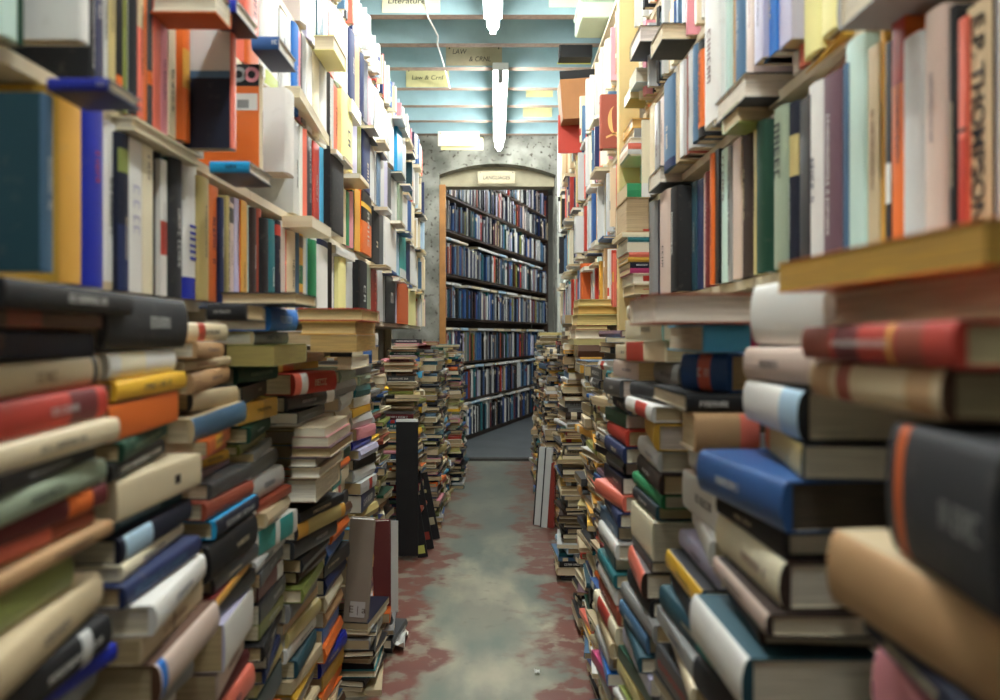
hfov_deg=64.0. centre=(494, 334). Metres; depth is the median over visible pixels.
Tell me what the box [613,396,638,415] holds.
book
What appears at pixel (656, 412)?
book
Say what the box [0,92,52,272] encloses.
book
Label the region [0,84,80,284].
book
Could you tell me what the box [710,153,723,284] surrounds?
book
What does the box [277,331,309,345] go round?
book
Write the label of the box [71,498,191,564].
book
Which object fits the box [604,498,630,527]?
book
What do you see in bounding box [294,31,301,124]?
book
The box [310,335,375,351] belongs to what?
book
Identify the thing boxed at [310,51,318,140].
book
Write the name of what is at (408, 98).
beam
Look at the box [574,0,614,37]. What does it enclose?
book
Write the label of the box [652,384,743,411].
book
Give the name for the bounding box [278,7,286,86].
book
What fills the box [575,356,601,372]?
book
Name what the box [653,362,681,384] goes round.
book
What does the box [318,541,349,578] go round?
book
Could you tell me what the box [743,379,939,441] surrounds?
book
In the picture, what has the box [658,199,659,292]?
book
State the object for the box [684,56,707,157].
book
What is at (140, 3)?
book
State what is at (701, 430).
book
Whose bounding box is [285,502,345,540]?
book
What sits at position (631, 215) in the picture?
book
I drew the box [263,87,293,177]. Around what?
book
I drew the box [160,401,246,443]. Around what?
book
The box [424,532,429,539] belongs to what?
print
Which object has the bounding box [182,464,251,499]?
book
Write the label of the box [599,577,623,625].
book
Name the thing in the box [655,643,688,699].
book
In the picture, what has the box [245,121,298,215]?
book
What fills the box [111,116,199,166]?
book
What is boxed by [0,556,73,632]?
book
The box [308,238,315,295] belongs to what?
book
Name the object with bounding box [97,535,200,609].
book
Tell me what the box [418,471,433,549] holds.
magazine
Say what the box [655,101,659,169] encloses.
book
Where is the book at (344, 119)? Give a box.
[337,88,351,172]
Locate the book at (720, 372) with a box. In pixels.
[680,353,749,391]
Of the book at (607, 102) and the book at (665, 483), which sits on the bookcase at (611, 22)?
the book at (607, 102)
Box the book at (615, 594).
[598,562,623,604]
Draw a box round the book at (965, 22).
[959,15,970,223]
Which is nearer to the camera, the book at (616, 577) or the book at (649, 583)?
the book at (649, 583)
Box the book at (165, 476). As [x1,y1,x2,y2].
[93,453,201,522]
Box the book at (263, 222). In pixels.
[259,217,267,291]
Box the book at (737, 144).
[733,137,755,279]
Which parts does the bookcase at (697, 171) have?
shelf, shelf, shelf, shelf, panel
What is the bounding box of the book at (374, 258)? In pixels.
[365,205,378,263]
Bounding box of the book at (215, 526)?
[181,494,258,539]
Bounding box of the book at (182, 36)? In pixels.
[173,30,189,142]
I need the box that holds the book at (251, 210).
[248,207,255,291]
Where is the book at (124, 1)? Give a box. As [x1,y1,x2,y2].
[116,0,126,113]
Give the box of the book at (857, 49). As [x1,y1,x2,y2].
[846,32,879,247]
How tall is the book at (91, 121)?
0.245 m
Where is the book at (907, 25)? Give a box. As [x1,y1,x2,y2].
[892,12,927,237]
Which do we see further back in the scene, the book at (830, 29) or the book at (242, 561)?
the book at (242, 561)
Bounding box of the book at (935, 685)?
[864,621,977,699]
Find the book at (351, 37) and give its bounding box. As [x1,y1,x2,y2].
[348,27,354,101]
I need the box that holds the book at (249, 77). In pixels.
[197,64,262,169]
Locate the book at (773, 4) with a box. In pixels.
[764,0,795,62]
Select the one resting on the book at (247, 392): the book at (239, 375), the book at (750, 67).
the book at (239, 375)
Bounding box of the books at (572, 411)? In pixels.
[1,0,709,699]
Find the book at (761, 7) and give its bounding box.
[754,0,792,65]
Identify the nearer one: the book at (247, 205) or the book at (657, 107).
the book at (247, 205)
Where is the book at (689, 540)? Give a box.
[679,529,725,588]
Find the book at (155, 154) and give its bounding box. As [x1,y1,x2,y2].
[145,151,160,295]
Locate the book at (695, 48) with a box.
[693,43,722,143]
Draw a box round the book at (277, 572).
[253,559,282,602]
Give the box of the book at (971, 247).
[778,218,999,292]
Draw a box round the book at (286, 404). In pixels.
[260,389,335,412]
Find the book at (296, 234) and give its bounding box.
[294,232,298,311]
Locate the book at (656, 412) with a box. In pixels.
[625,396,682,422]
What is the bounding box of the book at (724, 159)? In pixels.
[720,147,732,283]
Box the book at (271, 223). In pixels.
[266,218,274,291]
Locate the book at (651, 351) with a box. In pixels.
[624,340,758,361]
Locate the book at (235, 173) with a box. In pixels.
[209,161,271,186]
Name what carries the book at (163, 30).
on the bookcase at (14, 68)
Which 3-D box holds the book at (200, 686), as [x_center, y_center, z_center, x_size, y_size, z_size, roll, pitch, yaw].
[-0.526,0.555,1.349,0.162,0.041,0.206,0,0,-6]
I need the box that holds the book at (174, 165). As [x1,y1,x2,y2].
[153,156,181,297]
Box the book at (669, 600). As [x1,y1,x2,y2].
[659,584,696,648]
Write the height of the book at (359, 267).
0.227 m
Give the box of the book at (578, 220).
[574,216,584,253]
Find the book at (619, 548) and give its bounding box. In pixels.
[598,520,633,559]
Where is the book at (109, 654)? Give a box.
[45,642,116,699]
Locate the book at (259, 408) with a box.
[234,397,277,425]
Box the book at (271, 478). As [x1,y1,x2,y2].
[251,465,283,497]
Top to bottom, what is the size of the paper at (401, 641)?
0.052 m
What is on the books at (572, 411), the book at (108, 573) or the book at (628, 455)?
the book at (628, 455)
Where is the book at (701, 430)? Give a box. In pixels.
[679,410,759,451]
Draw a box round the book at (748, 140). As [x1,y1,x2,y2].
[741,132,764,278]
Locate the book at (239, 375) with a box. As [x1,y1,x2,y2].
[219,366,277,384]
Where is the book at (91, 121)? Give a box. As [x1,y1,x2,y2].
[66,109,102,287]
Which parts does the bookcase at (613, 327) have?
shelf, shelf, shelf, panel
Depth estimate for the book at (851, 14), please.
0.97 m
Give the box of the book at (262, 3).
[259,0,265,80]
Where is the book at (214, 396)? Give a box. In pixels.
[178,386,237,411]
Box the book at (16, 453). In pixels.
[0,417,119,474]
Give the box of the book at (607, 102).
[599,94,616,150]
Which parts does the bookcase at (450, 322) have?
panel, shelf, shelf, shelf, shelf, shelf, shelf, shelf, shelf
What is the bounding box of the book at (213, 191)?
[198,184,217,302]
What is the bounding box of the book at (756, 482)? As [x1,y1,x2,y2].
[697,448,889,533]
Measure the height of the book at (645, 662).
0.029 m
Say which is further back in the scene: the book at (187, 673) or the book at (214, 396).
the book at (214, 396)
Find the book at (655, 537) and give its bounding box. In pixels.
[631,501,694,560]
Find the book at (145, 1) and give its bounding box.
[140,0,146,121]
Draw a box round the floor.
[345,416,596,699]
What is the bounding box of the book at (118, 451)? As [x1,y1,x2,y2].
[95,424,167,462]
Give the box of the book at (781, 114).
[774,103,789,269]
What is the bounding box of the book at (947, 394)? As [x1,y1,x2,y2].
[809,361,999,421]
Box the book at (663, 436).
[644,418,687,451]
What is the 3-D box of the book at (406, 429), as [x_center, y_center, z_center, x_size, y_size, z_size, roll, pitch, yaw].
[-0.429,0.744,3.906,0.107,0.667,0.018,0,0,0]
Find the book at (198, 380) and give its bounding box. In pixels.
[176,365,229,394]
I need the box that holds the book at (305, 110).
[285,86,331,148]
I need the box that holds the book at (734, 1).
[733,0,735,83]
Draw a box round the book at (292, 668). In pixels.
[282,628,316,678]
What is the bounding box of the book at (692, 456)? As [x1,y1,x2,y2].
[688,433,765,470]
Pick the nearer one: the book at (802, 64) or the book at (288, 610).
the book at (802, 64)
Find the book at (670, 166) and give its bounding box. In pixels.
[664,72,692,173]
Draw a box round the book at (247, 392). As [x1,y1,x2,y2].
[216,380,266,402]
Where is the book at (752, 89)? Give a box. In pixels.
[712,72,795,127]
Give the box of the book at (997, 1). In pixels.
[996,0,999,217]
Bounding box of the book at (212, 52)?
[183,30,235,151]
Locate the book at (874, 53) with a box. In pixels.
[868,42,880,243]
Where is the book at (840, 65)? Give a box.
[823,56,845,78]
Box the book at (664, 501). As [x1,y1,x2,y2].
[632,471,686,508]
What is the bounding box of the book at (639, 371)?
[613,360,655,380]
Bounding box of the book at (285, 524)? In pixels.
[252,508,297,560]
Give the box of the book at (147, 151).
[127,143,152,294]
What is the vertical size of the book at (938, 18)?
0.251 m
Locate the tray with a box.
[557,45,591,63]
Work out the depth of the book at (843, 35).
1.20 m
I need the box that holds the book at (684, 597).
[670,572,691,614]
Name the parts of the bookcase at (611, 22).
shelf, shelf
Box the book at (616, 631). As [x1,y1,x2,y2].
[593,589,623,645]
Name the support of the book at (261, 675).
on the books at (572, 411)
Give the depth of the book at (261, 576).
1.59 m
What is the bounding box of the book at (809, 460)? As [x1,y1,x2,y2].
[765,426,888,480]
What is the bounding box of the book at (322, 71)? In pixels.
[315,60,325,148]
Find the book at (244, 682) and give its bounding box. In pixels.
[221,663,254,699]
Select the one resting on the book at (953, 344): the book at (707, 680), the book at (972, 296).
the book at (972, 296)
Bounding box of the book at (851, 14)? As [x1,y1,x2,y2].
[837,0,942,29]
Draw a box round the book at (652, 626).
[620,582,670,643]
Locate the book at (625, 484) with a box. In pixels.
[604,463,635,493]
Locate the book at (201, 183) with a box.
[180,175,208,300]
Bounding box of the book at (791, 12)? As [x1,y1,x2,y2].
[778,0,803,51]
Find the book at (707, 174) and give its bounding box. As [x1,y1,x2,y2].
[705,171,718,286]
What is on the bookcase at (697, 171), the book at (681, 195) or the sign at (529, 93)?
the book at (681, 195)
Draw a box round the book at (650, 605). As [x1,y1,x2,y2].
[627,569,659,617]
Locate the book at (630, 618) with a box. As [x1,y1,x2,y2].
[619,599,655,653]
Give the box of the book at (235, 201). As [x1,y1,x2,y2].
[230,197,238,291]
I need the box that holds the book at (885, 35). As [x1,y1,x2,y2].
[880,30,891,240]
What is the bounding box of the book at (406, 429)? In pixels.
[396,419,417,555]
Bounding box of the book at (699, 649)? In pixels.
[696,643,872,699]
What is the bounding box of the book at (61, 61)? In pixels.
[8,0,94,77]
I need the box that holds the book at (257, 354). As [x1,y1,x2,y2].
[226,344,306,365]
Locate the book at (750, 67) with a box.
[746,0,792,71]
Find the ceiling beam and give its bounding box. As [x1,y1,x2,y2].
[371,19,601,46]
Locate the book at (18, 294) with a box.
[0,276,133,314]
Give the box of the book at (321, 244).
[316,238,327,307]
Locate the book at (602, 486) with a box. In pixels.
[594,478,636,511]
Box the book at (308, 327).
[300,321,374,334]
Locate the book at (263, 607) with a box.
[253,573,285,624]
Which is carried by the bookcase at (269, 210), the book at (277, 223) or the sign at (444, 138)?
the book at (277, 223)
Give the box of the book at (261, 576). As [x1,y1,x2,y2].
[250,545,282,587]
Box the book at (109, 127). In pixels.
[86,118,116,290]
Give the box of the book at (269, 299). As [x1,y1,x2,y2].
[220,292,316,307]
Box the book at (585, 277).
[580,263,591,298]
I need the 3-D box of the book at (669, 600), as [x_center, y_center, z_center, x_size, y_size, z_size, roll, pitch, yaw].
[0.384,0.450,1.263,0.187,0.039,0.250,0,0,-4]
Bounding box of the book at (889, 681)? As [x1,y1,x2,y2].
[872,647,930,699]
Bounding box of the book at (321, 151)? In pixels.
[319,147,323,222]
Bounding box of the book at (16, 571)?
[0,520,113,594]
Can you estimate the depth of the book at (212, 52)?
1.43 m
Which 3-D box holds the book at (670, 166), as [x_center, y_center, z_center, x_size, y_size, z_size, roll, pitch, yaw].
[0.551,-0.566,2.153,0.178,0.241,0.128,0,0,0]
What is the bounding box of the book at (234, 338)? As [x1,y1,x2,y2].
[198,332,288,344]
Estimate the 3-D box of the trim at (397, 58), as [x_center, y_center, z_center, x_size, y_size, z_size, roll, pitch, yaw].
[0.000,-1.815,5.202,2.000,0.170,0.065,0,0,0]
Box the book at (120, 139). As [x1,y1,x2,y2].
[100,131,128,291]
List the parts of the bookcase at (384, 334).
panel, shelf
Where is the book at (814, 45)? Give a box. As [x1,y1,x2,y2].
[804,0,826,61]
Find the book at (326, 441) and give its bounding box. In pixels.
[292,423,350,446]
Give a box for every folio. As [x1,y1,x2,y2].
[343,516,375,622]
[373,519,390,605]
[391,521,397,611]
[533,446,545,525]
[540,447,553,527]
[547,462,555,527]
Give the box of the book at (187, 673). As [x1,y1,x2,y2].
[160,660,193,699]
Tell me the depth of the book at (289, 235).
2.14 m
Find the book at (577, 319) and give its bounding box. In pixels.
[572,314,616,325]
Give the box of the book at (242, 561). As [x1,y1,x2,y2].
[202,543,258,594]
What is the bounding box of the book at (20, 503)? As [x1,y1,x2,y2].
[0,458,106,526]
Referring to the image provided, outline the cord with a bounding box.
[424,0,450,87]
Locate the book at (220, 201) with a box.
[217,197,223,302]
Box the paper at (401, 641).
[395,629,408,647]
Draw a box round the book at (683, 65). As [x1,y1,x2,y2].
[680,59,703,158]
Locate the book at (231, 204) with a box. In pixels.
[230,202,233,291]
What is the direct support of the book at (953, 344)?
on the book at (947, 394)
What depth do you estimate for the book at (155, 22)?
1.30 m
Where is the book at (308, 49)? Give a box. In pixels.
[303,42,311,134]
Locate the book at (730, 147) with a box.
[728,145,741,281]
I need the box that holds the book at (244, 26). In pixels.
[221,0,257,38]
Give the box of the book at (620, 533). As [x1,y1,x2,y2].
[600,506,631,539]
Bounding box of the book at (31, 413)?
[0,386,107,440]
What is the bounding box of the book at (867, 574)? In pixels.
[827,528,999,699]
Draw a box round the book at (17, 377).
[0,357,100,398]
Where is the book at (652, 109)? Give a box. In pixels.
[650,103,656,174]
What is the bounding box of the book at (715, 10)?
[705,0,725,130]
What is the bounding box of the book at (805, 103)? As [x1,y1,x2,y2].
[800,94,810,258]
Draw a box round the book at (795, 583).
[715,514,848,609]
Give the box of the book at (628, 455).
[604,435,640,463]
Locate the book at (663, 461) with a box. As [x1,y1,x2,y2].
[638,435,692,472]
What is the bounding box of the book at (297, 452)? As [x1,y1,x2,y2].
[290,432,352,457]
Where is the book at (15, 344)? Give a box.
[0,328,95,360]
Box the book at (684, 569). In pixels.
[665,549,728,598]
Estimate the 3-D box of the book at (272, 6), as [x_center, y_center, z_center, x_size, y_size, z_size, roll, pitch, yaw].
[-0.649,-0.738,2.016,0.184,0.255,0.132,0,0,0]
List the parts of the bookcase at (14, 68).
shelf, shelf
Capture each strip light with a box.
[483,0,502,35]
[493,63,508,151]
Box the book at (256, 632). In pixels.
[244,594,283,640]
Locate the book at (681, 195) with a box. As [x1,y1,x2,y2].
[671,185,691,292]
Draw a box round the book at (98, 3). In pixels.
[95,0,102,77]
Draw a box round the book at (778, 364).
[743,347,843,385]
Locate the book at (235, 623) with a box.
[193,587,252,672]
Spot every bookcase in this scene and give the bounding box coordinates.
[0,43,249,311]
[223,0,357,437]
[307,74,398,361]
[375,160,420,485]
[446,190,547,439]
[563,45,616,358]
[589,0,648,249]
[643,0,801,432]
[753,0,999,679]
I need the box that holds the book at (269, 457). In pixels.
[229,448,277,479]
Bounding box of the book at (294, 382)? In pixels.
[265,370,336,395]
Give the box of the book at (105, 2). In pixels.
[103,0,107,77]
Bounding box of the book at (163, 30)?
[160,23,166,134]
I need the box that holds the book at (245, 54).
[236,0,258,63]
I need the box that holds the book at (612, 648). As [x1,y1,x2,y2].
[597,610,617,659]
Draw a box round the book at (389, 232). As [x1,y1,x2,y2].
[383,216,395,271]
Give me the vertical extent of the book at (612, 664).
0.035 m
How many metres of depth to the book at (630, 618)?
1.54 m
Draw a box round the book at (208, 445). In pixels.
[164,427,230,456]
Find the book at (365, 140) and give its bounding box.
[361,129,369,195]
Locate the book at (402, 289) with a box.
[397,283,407,324]
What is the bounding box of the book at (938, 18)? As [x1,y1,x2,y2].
[926,2,976,230]
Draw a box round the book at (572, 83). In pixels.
[557,69,594,125]
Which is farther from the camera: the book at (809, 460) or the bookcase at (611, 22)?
the bookcase at (611, 22)
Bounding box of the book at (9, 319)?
[0,309,101,328]
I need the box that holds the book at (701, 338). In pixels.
[667,324,758,352]
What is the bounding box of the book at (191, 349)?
[153,341,223,358]
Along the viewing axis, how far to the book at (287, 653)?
1.89 m
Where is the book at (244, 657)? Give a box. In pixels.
[218,649,249,699]
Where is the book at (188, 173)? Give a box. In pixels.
[171,165,195,299]
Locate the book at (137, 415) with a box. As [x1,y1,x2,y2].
[101,390,177,443]
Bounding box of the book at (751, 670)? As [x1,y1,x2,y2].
[689,594,875,699]
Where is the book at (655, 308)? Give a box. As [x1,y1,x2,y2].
[629,293,752,324]
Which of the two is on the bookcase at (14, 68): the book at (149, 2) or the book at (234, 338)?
the book at (149, 2)
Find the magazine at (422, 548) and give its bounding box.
[418,495,427,557]
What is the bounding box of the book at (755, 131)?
[754,129,768,274]
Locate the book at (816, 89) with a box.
[809,78,824,255]
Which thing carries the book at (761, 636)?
on the book at (751, 670)
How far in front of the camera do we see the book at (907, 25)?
0.98 m
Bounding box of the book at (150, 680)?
[81,601,219,699]
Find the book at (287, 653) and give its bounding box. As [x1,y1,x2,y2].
[280,616,315,664]
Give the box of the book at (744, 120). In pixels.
[722,101,774,134]
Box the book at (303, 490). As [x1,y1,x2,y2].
[286,462,340,502]
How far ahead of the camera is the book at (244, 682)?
1.41 m
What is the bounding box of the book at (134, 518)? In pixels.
[112,493,181,532]
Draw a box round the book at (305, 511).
[289,492,343,523]
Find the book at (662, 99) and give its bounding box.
[660,96,663,165]
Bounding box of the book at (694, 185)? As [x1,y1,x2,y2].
[692,180,700,290]
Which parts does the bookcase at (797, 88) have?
shelf, shelf, panel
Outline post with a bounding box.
[617,0,639,329]
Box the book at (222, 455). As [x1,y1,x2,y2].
[201,449,228,467]
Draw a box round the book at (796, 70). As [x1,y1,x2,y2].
[793,50,803,75]
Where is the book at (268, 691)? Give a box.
[248,658,281,699]
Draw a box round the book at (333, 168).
[324,149,342,236]
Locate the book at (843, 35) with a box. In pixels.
[806,30,853,73]
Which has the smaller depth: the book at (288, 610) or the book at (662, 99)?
the book at (288, 610)
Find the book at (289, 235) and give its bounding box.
[285,230,294,309]
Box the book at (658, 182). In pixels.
[648,166,693,192]
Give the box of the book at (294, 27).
[290,20,297,116]
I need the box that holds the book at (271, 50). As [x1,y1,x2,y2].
[251,36,295,72]
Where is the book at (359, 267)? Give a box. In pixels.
[353,260,366,308]
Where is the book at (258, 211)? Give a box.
[256,208,260,291]
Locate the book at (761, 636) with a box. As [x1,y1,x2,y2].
[725,586,879,648]
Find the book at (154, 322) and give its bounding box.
[26,291,187,350]
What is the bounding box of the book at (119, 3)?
[116,0,122,86]
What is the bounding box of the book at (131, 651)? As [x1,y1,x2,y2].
[107,580,201,665]
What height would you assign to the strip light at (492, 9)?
0.155 m
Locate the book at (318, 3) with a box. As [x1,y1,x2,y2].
[315,0,322,34]
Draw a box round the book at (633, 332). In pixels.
[625,320,677,339]
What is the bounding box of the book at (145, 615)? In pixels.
[93,554,205,637]
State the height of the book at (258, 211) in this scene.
0.231 m
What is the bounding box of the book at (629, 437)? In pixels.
[607,420,647,446]
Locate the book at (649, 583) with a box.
[628,545,671,598]
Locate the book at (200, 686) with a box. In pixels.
[175,640,243,699]
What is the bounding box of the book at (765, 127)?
[757,118,778,273]
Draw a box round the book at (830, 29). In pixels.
[822,0,839,39]
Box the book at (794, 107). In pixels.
[789,100,800,260]
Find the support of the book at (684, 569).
on the book at (684, 597)
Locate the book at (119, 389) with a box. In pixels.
[83,371,186,401]
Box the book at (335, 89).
[334,85,336,148]
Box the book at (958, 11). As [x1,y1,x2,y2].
[950,3,975,225]
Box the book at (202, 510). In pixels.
[185,480,253,521]
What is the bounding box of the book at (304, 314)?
[296,308,378,322]
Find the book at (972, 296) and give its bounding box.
[830,270,999,324]
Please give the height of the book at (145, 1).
0.239 m
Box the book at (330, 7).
[328,0,333,78]
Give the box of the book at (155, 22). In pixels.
[152,0,159,130]
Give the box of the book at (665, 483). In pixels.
[637,454,682,494]
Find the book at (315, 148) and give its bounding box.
[312,140,318,219]
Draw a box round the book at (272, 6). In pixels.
[263,0,278,86]
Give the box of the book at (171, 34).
[167,29,175,138]
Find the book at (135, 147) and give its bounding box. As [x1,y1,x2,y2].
[118,137,141,292]
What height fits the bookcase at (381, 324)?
2.520 m
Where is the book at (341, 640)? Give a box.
[313,629,346,678]
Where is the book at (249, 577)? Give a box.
[219,568,255,615]
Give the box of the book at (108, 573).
[74,523,182,581]
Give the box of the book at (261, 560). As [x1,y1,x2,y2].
[249,538,285,572]
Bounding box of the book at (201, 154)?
[195,152,203,158]
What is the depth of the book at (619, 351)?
1.91 m
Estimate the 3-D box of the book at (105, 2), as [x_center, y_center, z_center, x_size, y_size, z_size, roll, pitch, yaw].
[-0.628,-0.455,1.120,0.169,0.240,0.013,0,0,0]
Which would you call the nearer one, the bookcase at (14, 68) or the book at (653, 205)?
the bookcase at (14, 68)
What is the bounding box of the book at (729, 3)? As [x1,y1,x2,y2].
[726,0,732,91]
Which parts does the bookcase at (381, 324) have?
panel, shelf, shelf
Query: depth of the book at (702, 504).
1.28 m
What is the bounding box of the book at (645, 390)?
[630,382,664,403]
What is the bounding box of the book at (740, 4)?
[736,0,745,80]
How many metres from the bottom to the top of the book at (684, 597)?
0.027 m
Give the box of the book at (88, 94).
[47,78,140,110]
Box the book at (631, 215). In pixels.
[615,197,649,236]
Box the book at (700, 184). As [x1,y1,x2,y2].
[697,178,705,289]
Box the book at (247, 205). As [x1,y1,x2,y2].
[247,205,249,291]
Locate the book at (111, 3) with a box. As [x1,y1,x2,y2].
[108,0,115,82]
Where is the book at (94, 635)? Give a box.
[4,614,111,699]
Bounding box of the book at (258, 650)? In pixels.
[244,609,281,662]
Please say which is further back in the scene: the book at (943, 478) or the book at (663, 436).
the book at (663, 436)
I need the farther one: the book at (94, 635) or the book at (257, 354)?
the book at (257, 354)
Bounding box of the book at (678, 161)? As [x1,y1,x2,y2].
[676,63,698,163]
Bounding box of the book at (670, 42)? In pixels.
[650,23,695,59]
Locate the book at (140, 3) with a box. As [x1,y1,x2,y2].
[123,0,143,118]
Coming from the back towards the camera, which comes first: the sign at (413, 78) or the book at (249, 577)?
the sign at (413, 78)
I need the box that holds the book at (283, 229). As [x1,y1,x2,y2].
[279,220,285,308]
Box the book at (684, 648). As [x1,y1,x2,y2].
[656,605,700,678]
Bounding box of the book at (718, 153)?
[715,148,728,283]
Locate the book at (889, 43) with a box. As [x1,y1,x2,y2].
[886,40,891,239]
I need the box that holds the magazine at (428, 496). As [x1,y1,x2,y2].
[421,472,439,539]
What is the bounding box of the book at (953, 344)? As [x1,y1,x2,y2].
[801,320,999,368]
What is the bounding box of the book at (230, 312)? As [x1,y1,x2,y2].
[206,303,265,321]
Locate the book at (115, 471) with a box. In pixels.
[98,439,165,483]
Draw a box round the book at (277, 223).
[272,219,280,291]
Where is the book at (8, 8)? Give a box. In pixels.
[0,0,16,43]
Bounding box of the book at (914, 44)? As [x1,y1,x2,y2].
[904,29,925,235]
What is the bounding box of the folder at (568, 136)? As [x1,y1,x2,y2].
[558,115,581,152]
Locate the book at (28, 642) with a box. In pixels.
[0,572,102,699]
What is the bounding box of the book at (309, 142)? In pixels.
[307,136,311,215]
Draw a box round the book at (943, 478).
[886,421,999,621]
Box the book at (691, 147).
[688,49,715,150]
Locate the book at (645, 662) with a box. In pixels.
[623,620,655,673]
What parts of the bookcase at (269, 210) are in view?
panel, shelf, shelf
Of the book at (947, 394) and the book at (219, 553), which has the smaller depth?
the book at (947, 394)
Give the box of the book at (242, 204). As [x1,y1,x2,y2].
[239,199,246,291]
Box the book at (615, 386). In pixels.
[603,377,658,397]
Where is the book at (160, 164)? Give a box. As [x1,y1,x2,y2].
[155,158,166,295]
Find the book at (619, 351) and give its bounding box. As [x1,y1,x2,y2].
[615,344,648,361]
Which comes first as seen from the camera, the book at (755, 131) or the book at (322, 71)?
the book at (755, 131)
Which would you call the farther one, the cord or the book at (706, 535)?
the cord
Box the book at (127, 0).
[121,0,130,115]
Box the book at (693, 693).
[672,646,705,699]
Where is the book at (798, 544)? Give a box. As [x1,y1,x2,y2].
[716,497,832,556]
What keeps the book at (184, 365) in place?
on the book at (198, 380)
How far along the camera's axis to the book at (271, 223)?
1.94 m
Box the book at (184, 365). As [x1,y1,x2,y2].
[173,356,230,371]
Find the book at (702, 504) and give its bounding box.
[682,469,719,530]
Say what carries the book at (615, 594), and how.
on the book at (614, 608)
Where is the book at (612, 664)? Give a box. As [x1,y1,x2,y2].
[595,624,617,670]
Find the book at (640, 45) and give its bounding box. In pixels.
[630,25,659,61]
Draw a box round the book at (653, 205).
[649,200,657,293]
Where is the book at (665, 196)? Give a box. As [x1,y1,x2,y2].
[660,188,671,292]
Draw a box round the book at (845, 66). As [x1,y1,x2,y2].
[843,62,848,248]
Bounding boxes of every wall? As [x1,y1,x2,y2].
[392,135,570,394]
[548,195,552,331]
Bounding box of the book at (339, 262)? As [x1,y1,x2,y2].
[334,256,345,307]
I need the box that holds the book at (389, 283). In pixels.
[384,276,394,322]
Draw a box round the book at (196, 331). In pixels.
[186,322,227,340]
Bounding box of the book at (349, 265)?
[346,257,357,307]
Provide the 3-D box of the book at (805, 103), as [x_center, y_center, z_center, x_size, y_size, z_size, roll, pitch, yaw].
[0.590,-0.248,1.285,0.188,0.266,0.043,0,0,0]
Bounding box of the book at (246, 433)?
[226,417,270,443]
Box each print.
[418,545,424,553]
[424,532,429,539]
[429,517,434,524]
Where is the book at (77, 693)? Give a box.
[59,673,96,699]
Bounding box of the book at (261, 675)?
[254,634,280,684]
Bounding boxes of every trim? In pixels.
[359,0,576,18]
[380,47,597,70]
[390,71,559,89]
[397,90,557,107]
[404,108,558,121]
[409,122,557,134]
[439,185,445,343]
[440,167,553,189]
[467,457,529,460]
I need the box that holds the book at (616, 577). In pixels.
[597,548,627,588]
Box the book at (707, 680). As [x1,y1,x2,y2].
[692,655,736,699]
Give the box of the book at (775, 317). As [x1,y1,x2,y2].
[750,282,841,344]
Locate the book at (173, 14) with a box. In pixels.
[150,0,231,29]
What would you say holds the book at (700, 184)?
on the bookcase at (697, 171)
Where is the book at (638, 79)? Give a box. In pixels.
[629,68,646,91]
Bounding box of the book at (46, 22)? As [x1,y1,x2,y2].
[24,0,88,45]
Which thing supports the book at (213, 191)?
on the bookcase at (14, 68)
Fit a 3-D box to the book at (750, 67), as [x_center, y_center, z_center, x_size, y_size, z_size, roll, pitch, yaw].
[0.563,-0.612,1.483,0.185,0.261,0.043,0,0,0]
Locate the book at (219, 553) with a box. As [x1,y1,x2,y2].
[198,513,257,584]
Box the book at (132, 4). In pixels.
[128,0,136,115]
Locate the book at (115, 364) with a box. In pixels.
[93,349,175,379]
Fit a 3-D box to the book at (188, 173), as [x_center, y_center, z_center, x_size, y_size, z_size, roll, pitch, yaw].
[-0.640,-0.188,1.457,0.181,0.245,0.068,0,0,0]
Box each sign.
[382,0,439,12]
[406,71,448,86]
[438,132,478,145]
[441,138,482,149]
[446,47,501,65]
[478,171,514,183]
[523,108,551,116]
[526,90,552,96]
[549,0,577,6]
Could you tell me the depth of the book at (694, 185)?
2.04 m
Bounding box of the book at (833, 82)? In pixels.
[824,69,842,252]
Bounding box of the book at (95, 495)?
[0,483,107,546]
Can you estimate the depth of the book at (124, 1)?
1.20 m
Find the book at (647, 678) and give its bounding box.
[623,628,658,695]
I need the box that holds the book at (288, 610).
[279,580,316,623]
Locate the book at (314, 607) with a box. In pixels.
[280,598,320,648]
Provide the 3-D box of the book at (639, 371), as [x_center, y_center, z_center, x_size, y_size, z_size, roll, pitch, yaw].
[0.387,0.081,1.875,0.170,0.040,0.250,0,0,-4]
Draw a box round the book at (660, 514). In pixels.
[632,485,691,520]
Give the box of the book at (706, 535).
[692,513,725,566]
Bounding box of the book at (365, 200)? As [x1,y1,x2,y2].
[353,189,370,257]
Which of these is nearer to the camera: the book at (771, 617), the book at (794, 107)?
the book at (771, 617)
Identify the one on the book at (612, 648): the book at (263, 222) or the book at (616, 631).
the book at (616, 631)
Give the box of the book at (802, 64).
[799,43,811,68]
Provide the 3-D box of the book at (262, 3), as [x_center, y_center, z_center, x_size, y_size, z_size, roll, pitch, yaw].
[-0.640,-0.738,1.896,0.188,0.257,0.044,0,0,0]
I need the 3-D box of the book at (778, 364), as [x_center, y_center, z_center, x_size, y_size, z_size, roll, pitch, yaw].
[0.418,0.035,0.955,0.173,0.042,0.222,0,-1,-1]
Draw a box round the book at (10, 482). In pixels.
[0,446,94,496]
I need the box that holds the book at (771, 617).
[713,556,871,638]
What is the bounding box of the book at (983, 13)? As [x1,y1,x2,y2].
[967,0,995,220]
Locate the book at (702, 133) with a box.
[698,38,726,139]
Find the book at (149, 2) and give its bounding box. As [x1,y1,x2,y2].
[145,0,152,125]
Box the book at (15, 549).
[0,508,94,564]
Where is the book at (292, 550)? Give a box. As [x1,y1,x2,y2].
[280,520,336,560]
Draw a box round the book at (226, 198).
[218,195,229,291]
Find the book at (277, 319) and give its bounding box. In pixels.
[187,307,297,330]

